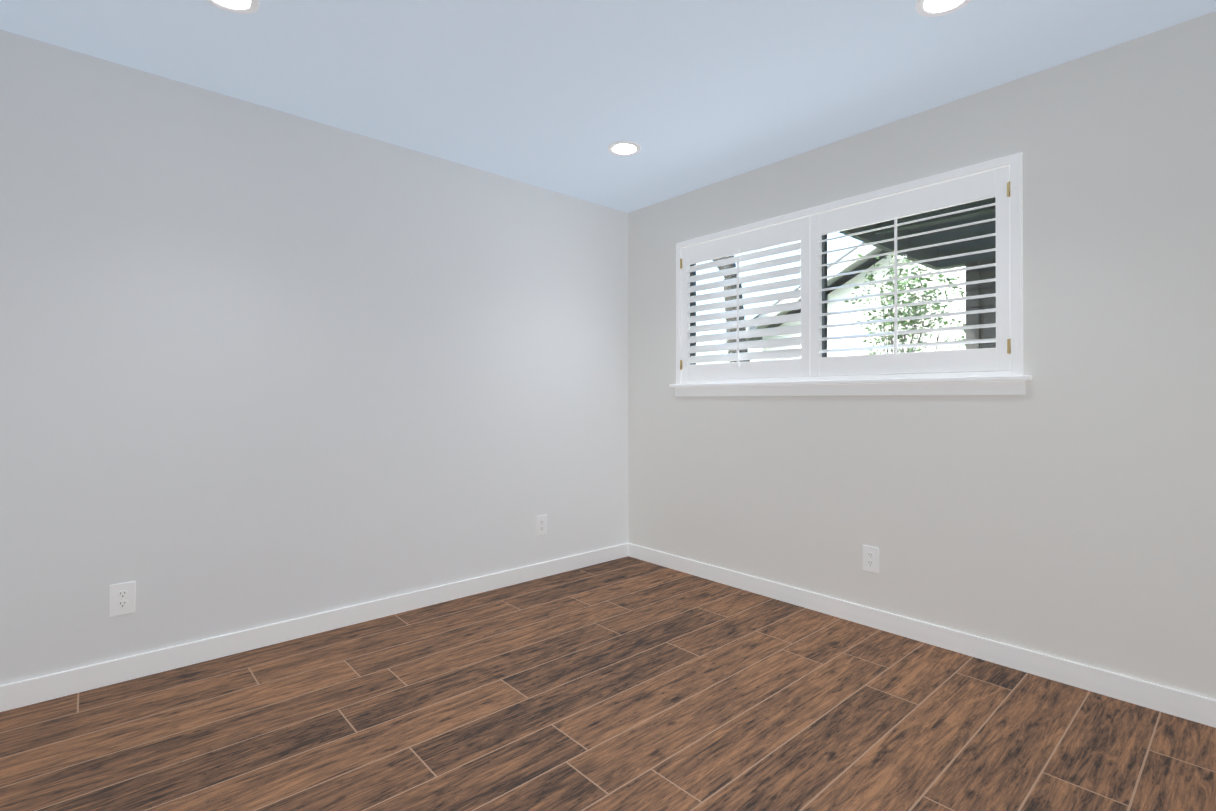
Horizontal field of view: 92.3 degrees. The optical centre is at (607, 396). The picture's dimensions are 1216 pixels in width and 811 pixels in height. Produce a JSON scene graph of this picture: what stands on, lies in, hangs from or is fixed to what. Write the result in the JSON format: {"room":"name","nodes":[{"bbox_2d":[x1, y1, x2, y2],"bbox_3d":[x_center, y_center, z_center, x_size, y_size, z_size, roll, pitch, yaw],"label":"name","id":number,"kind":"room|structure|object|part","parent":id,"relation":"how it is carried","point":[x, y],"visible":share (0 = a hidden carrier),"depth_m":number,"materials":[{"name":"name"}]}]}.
{"room":"empty bedroom","nodes":[
{"label":"empty bedroom","id":0,"kind":"room"},
{"bbox_2d":[0,29,627,685],"bbox_3d":[-1.178,-0.091,3.082,3.720,2.440,0.160,0,0,-42],"label":"wall","id":1,"kind":"structure","parent":0,"point":[260,365],"depth_m":2.64,"materials":[{"name":"white paint"}]},
{"bbox_2d":[110,581,134,616],"bbox_3d":[-1.919,0.801,2.307,0.078,0.124,0.008,0,0,-42],"label":"electrical outlet","id":2,"kind":"object","parent":1,"relation":"attached to","point":[122,598],"visible":1,"depth_m":2.30,"materials":[{"name":"white plastic"}]},
{"bbox_2d":[0,543,627,711],"bbox_3d":[-1.121,1.083,3.013,3.400,0.092,0.013,0,0,-42],"label":"baseboard","id":3,"kind":"structure","parent":1,"relation":"attached to","point":[18,694],"depth_m":2.62,"materials":[{"name":"white wood"}]},
{"bbox_2d":[537,515,546,535],"bbox_3d":[-0.413,0.806,3.648,0.078,0.124,0.008,0,0,-42],"label":"electrical outlet","id":4,"kind":"object","parent":1,"relation":"attached to","point":[541,524],"visible":1,"depth_m":3.64,"materials":[{"name":"white plastic"}]},
{"bbox_2d":[0,556,1215,810],"bbox_3d":[-0.011,1.164,1.767,3.720,0.080,3.670,0,0,-42],"label":"floor","id":5,"kind":"structure","parent":0,"point":[628,684],"depth_m":2.00,"materials":[{"name":"laminate"}]},
{"bbox_2d":[0,0,1215,212],"bbox_3d":[-0.011,-1.376,1.776,3.720,0.120,3.670,0,0,-42],"label":"ceiling","id":6,"kind":"structure","parent":0,"point":[560,96],"depth_m":2.31,"materials":[{"name":"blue paint"}]},
{"bbox_2d":[206,0,259,13],"bbox_3d":[-1.246,-1.310,1.915,0.178,0.010,0.178,0,0,-42],"label":"recessed light","id":7,"kind":"object","parent":6,"relation":"in","point":[243,6],"visible":1,"depth_m":1.96,"materials":[{"name":"white plastic"}]},
{"bbox_2d":[608,141,640,155],"bbox_3d":[0.086,-1.306,3.088,0.178,0.010,0.178,0,0,-42],"label":"recessed light","id":8,"kind":"object","parent":6,"relation":"in","point":[624,148],"visible":1,"depth_m":3.07,"materials":[{"name":"white plastic"}]},
{"bbox_2d":[915,0,970,16],"bbox_3d":[1.117,-1.310,1.930,0.178,0.010,0.178,0,0,-42],"label":"recessed light","id":9,"kind":"object","parent":6,"relation":"in","point":[931,8],"visible":1,"depth_m":1.96,"materials":[{"name":"white plastic"}]},
{"bbox_2d":[628,11,1215,699],"bbox_3d":[1.318,-0.092,2.955,0.160,2.440,3.350,0,0,-42],"label":"wall","id":10,"kind":"structure","parent":0,"point":[1064,507],"depth_m":2.37,"materials":[{"name":"white paint"}]},
{"bbox_2d":[669,152,1031,395],"bbox_3d":[1.113,-0.501,3.132,0.183,0.997,1.945,0,0,-42],"label":"window","id":11,"kind":"structure","parent":10,"relation":"in","point":[814,370],"depth_m":2.96,"materials":[{"name":"white wood"}]},
{"bbox_3d":[0.776,-0.530,3.436,0.051,0.852,0.898,0,0,-42],"label":"shutter panel","id":12,"kind":"part","parent":11,"relation":"part of","materials":[{"name":"white wood"}]},
{"bbox_3d":[1.167,-0.538,3.180,0.040,0.915,1.875,0,0,-42],"label":"aluminium frame","id":13,"kind":"part","parent":11,"relation":"part of","materials":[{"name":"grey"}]},
{"bbox_3d":[1.169,-0.538,3.183,0.012,0.851,1.811,0,0,-42],"label":"glass","id":14,"kind":"part","parent":11,"relation":"part of","materials":[{"name":"clear glass"}]},
{"bbox_3d":[1.376,-0.532,2.763,0.072,0.852,0.898,0,0,-42],"label":"shutter panel","id":15,"kind":"part","parent":11,"relation":"part of","materials":[{"name":"white wood"}]},
{"bbox_2d":[863,545,878,572],"bbox_3d":[1.288,0.798,2.860,0.008,0.124,0.078,0,0,-42],"label":"electrical outlet","id":16,"kind":"object","parent":10,"relation":"attached to","point":[870,559],"visible":1,"depth_m":2.86,"materials":[{"name":"white plastic"}]},
{"bbox_2d":[628,543,1215,727],"bbox_3d":[1.254,1.082,2.893,0.013,0.092,3.350,0,0,-42],"label":"baseboard","id":17,"kind":"structure","parent":10,"relation":"attached to","point":[1181,704],"depth_m":2.52,"materials":[{"name":"white wood"}]},
{"label":"outside","id":18,"kind":"structure","parent":0,"visible":0},
{"bbox_3d":[21.347,1.504,23.027,56.420,0.100,60.000,0,0,-42],"label":"lawn","id":19,"kind":"structure","parent":18,"visible":0},
{"bbox_2d":[712,255,749,362],"bbox_3d":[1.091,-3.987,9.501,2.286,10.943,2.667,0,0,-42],"label":"post","id":20,"kind":"object","parent":19,"relation":"on","point":[732,298],"depth_m":9.14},
{"bbox_2d":[762,254,965,360],"bbox_3d":[7.340,-0.571,9.758,7.000,3.950,6.400,0,0,-42],"label":"wall","id":21,"kind":"structure","parent":19,"relation":"on","point":[859,279],"depth_m":8.42,"materials":[{"name":"white paint"}]},
{"bbox_2d":[723,243,881,342],"bbox_3d":[4.550,-1.751,7.279,0.470,1.928,7.300,0,0,-42],"label":"fascia","id":22,"kind":"object","parent":21,"relation":"attached to","point":[846,266],"depth_m":8.44,"materials":[{"name":"grey"}]},
{"bbox_2d":[747,242,887,340],"bbox_3d":[7.321,-1.847,9.746,7.850,1.818,7.300,0,0,-42],"label":"shingles","id":23,"kind":"object","parent":21,"relation":"on","point":[839,282],"depth_m":8.94,"materials":[{"name":"grey"}]},
{"bbox_2d":[835,248,965,355],"bbox_3d":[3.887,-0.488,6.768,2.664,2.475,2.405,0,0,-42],"label":"trees","id":24,"kind":"object","parent":19,"relation":"on","point":[910,298],"depth_m":6.57,"materials":[{"name":"green plant"}]},
{"bbox_2d":[966,259,995,348],"bbox_3d":[5.023,0.161,2.169,0.090,2.430,6.550,0,0,-42],"label":"fence","id":25,"kind":"object","parent":19,"relation":"on","point":[978,291],"depth_m":4.52,"materials":[{"name":"grey wood"}]},
{"bbox_2d":[839,197,995,270],"bbox_3d":[4.186,-1.187,1.596,2.270,0.260,6.800,0,0,-42],"label":"roof overhang","id":26,"kind":"object","parent":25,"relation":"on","point":[966,231],"depth_m":4.18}
]}

